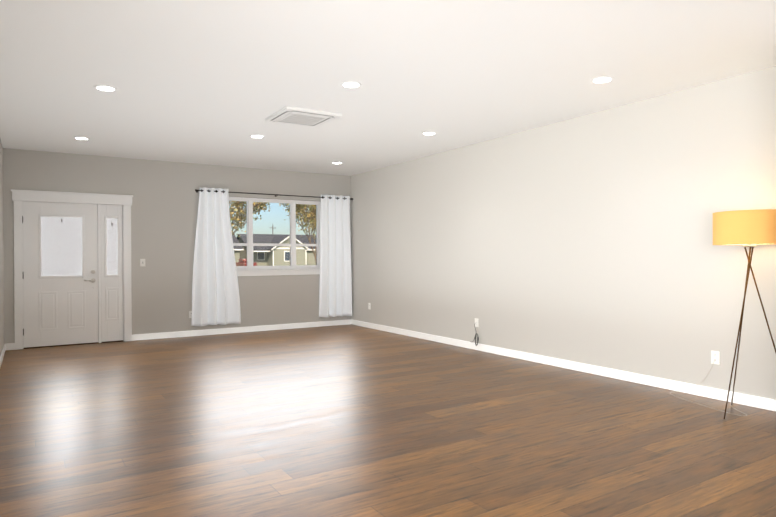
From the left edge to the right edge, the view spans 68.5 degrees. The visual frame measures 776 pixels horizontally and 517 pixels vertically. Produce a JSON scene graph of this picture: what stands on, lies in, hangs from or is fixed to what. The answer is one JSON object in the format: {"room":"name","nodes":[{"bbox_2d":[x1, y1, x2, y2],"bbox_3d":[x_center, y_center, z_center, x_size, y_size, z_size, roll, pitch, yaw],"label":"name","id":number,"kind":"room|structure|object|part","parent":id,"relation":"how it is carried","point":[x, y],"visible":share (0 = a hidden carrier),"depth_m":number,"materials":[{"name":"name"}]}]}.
{"room":"empty living room","nodes":[
{"label":"empty living room","id":0,"kind":"room"},
{"bbox_2d":[0,139,3,354],"bbox_3d":[-3.338,-0.126,4.585,0.150,2.758,7.416,0,0,-32],"label":"wall","id":1,"kind":"structure","parent":0,"point":[1,263],"depth_m":7.09,"materials":[{"name":"paint"}]},
{"bbox_2d":[0,343,7,366],"bbox_3d":[-3.295,1.207,4.700,0.030,0.092,7.266,0,0,-32],"label":"baseboard","id":2,"kind":"structure","parent":1,"relation":"attached to","point":[5,347],"depth_m":7.24,"materials":[{"name":"white wood"}]},
{"bbox_2d":[3,148,350,343],"bbox_3d":[-3.004,-0.140,9.255,5.668,2.758,0.150,0,0,-32],"label":"wall","id":3,"kind":"structure","parent":0,"point":[164,206],"depth_m":8.89,"materials":[{"name":"paint"}]},
{"bbox_2d":[22,201,97,347],"bbox_3d":[-4.662,0.219,8.136,0.932,2.029,0.120,0,0,-32],"label":"entry door","id":4,"kind":"structure","parent":3,"relation":"in","point":[60,273],"depth_m":8.14,"materials":[{"name":"white wood"}]},
{"bbox_2d":[11,189,132,349],"bbox_3d":[-4.545,0.150,8.280,1.546,2.198,0.210,0,0,-32],"label":"door frame","id":5,"kind":"structure","parent":3,"relation":"attached to","point":[19,197],"depth_m":8.24,"materials":[{"name":"white wood"}]},
{"bbox_2d":[101,205,122,341],"bbox_3d":[-4.124,0.216,8.514,0.292,2.029,0.064,0,0,-32],"label":"sidelight","id":6,"kind":"object","parent":3,"relation":"attached to","point":[111,277],"visible":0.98,"depth_m":8.50,"materials":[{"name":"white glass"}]},
{"bbox_2d":[140,259,144,265],"bbox_3d":[-3.740,0.063,8.696,0.072,0.116,0.018,0,0,-32],"label":"light switch","id":7,"kind":"object","parent":3,"relation":"attached to","point":[142,262],"visible":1,"depth_m":8.70,"materials":[{"name":"plastic"}]},
{"bbox_2d":[132,319,351,340],"bbox_3d":[-2.288,1.188,9.605,3.741,0.092,0.017,0,0,-32],"label":"baseboard","id":8,"kind":"structure","parent":3,"relation":"attached to","point":[149,336],"depth_m":9.45,"materials":[{"name":"white wood"}]},
{"bbox_2d":[192,187,352,325],"bbox_3d":[-1.879,-0.037,9.785,2.892,2.207,0.146,0,0,-32],"label":"curtains","id":9,"kind":"object","parent":3,"relation":"attached to","point":[215,295],"visible":1,"depth_m":9.33,"materials":[{"name":"fabric"}]},
{"bbox_2d":[229,197,320,275],"bbox_3d":[-1.992,-0.369,9.854,1.920,1.322,0.157,0,0,-32],"label":"window","id":10,"kind":"structure","parent":3,"relation":"in","point":[249,244],"depth_m":9.93,"materials":[{"name":"plastic"}]},
{"bbox_2d":[0,324,775,516],"bbox_3d":[-0.885,1.297,2.580,9.168,0.100,13.716,0,0,-32],"label":"floor","id":11,"kind":"structure","parent":0,"point":[349,420],"depth_m":3.98,"materials":[{"name":"brown wood"}]},
{"bbox_2d":[670,209,775,418],"bbox_3d":[2.695,0.430,4.649,0.560,1.589,1.021,0,0,-32],"label":"floor lamp","id":12,"kind":"object","parent":11,"relation":"on","point":[749,228],"depth_m":4.32,"materials":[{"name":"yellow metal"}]},
{"bbox_3d":[2.702,0.563,4.812,0.377,1.311,0.754,0,0,-32],"label":"floor lamp cord","id":13,"kind":"part","parent":12,"relation":"part of","materials":[{"name":"white plastic"}]},
{"bbox_2d":[0,0,775,175],"bbox_3d":[-0.899,-1.561,2.572,9.168,0.100,13.716,0,0,-32],"label":"ceiling","id":14,"kind":"structure","parent":0,"point":[213,82],"depth_m":4.57,"materials":[{"name":"paint"}]},
{"bbox_2d":[73,137,89,139],"bbox_3d":[-3.846,-1.508,7.154,0.196,0.008,0.196,0,0,-32],"label":"recessed light","id":15,"kind":"object","parent":14,"relation":"in","point":[82,138],"visible":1,"depth_m":7.14,"materials":[{"name":"white"}]},
{"bbox_2d":[93,85,117,91],"bbox_3d":[-2.504,-1.508,5.055,0.196,0.008,0.196,0,0,-32],"label":"recessed light","id":16,"kind":"object","parent":14,"relation":"in","point":[106,88],"visible":1,"depth_m":5.04,"materials":[{"name":"white"}]},
{"bbox_2d":[249,135,264,137],"bbox_3d":[-1.630,-1.518,7.090,0.196,0.008,0.196,0,0,-32],"label":"recessed light","id":17,"kind":"object","parent":14,"relation":"in","point":[257,136],"visible":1,"depth_m":7.08,"materials":[{"name":"white"}]},
{"bbox_2d":[265,106,341,127],"bbox_3d":[-0.912,-1.505,6.104,0.625,0.036,0.625,0,0,-32],"label":"ceiling vent","id":18,"kind":"object","parent":14,"relation":"in","point":[301,117],"visible":1,"depth_m":6.01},
{"bbox_2d":[340,81,361,87],"bbox_3d":[-0.323,-1.519,4.989,0.196,0.008,0.196,0,0,-32],"label":"recessed light","id":19,"kind":"object","parent":14,"relation":"in","point":[350,84],"visible":1,"depth_m":4.97,"materials":[{"name":"white"}]},
{"bbox_2d":[421,132,436,134],"bbox_3d":[0.504,-1.528,6.972,0.196,0.008,0.196,0,0,-32],"label":"recessed light","id":20,"kind":"object","parent":14,"relation":"in","point":[429,133],"visible":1,"depth_m":6.95,"materials":[{"name":"white"}]},
{"bbox_2d":[590,76,613,83],"bbox_3d":[1.834,-1.529,4.884,0.196,0.008,0.196,0,0,-32],"label":"recessed light","id":21,"kind":"object","parent":14,"relation":"in","point":[602,79],"visible":1,"depth_m":4.86,"materials":[{"name":"white"}]},
{"bbox_2d":[351,66,775,399],"bbox_3d":[1.354,-0.157,7.489,0.150,2.758,7.466,0,0,-32],"label":"wall","id":22,"kind":"structure","parent":0,"point":[587,239],"depth_m":5.98,"materials":[{"name":"paint"}]},
{"bbox_2d":[475,318,478,326],"bbox_3d":[1.180,0.858,7.620,0.018,0.116,0.072,0,0,-32],"label":"outlet","id":23,"kind":"object","parent":22,"relation":"attached to","point":[476,323],"visible":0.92,"depth_m":7.62,"materials":[{"name":"plastic"}]},
{"bbox_2d":[473,324,478,345],"bbox_3d":[1.161,1.006,7.595,0.040,0.302,0.163,0,0,-32],"label":"cord","id":24,"kind":"object","parent":23,"relation":"attached to","point":[475,338],"visible":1,"depth_m":7.56,"materials":[{"name":"white plastic"}]},
{"bbox_2d":[352,319,775,410],"bbox_3d":[1.290,1.177,7.448,0.017,0.092,7.466,0,0,-32],"label":"baseboard","id":25,"kind":"structure","parent":22,"relation":"attached to","point":[742,399],"depth_m":5.93,"materials":[{"name":"white wood"}]},
{"bbox_2d":[711,350,719,364],"bbox_3d":[2.848,0.862,4.961,0.009,0.116,0.072,0,0,-32],"label":"electrical outlet","id":26,"kind":"object","parent":22,"relation":"attached to","point":[715,357],"visible":1,"depth_m":4.96,"materials":[{"name":"plastic"}]},
{"label":"outside","id":27,"kind":"structure","parent":0,"visible":0},
{"bbox_3d":[-42.050,1.484,132.898,370.000,0.200,249.934,0,0,-32],"label":"ground","id":28,"kind":"structure","parent":27,"visible":0},
{"bbox_2d":[232,234,243,261],"bbox_3d":[-30.744,-1.290,85.963,15.850,5.500,12.420,0,0,-32],"label":"house","id":29,"kind":"structure","parent":28,"relation":"on","point":[237,252],"depth_m":87.08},
{"bbox_2d":[236,259,256,265],"bbox_3d":[-20.823,0.718,83.743,1.900,1.400,4.200,0,0,-32],"label":"car","id":30,"kind":"object","parent":28,"relation":"on","point":[242,263],"depth_m":82.59,"materials":[{"name":"red metal"}]},
{"bbox_2d":[229,201,269,236],"bbox_3d":[-7.209,-1.288,24.522,4.827,5.610,4.276,0,0,-32],"label":"tree","id":31,"kind":"object","parent":28,"relation":"on","point":[239,205],"depth_m":24.00,"materials":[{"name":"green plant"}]},
{"bbox_2d":[237,234,315,265],"bbox_3d":[-16.832,-1.304,93.421,14.950,5.350,12.520,0,0,-32],"label":"house","id":32,"kind":"structure","parent":28,"relation":"on","point":[278,258],"depth_m":88.40,"materials":[{"name":"beige"}]},
{"bbox_2d":[279,203,315,260],"bbox_3d":[-2.780,-1.291,26.303,4.205,5.561,5.091,0,0,-32],"label":"tree","id":33,"kind":"object","parent":28,"relation":"on","point":[310,218],"depth_m":25.83,"materials":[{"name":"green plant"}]}
]}

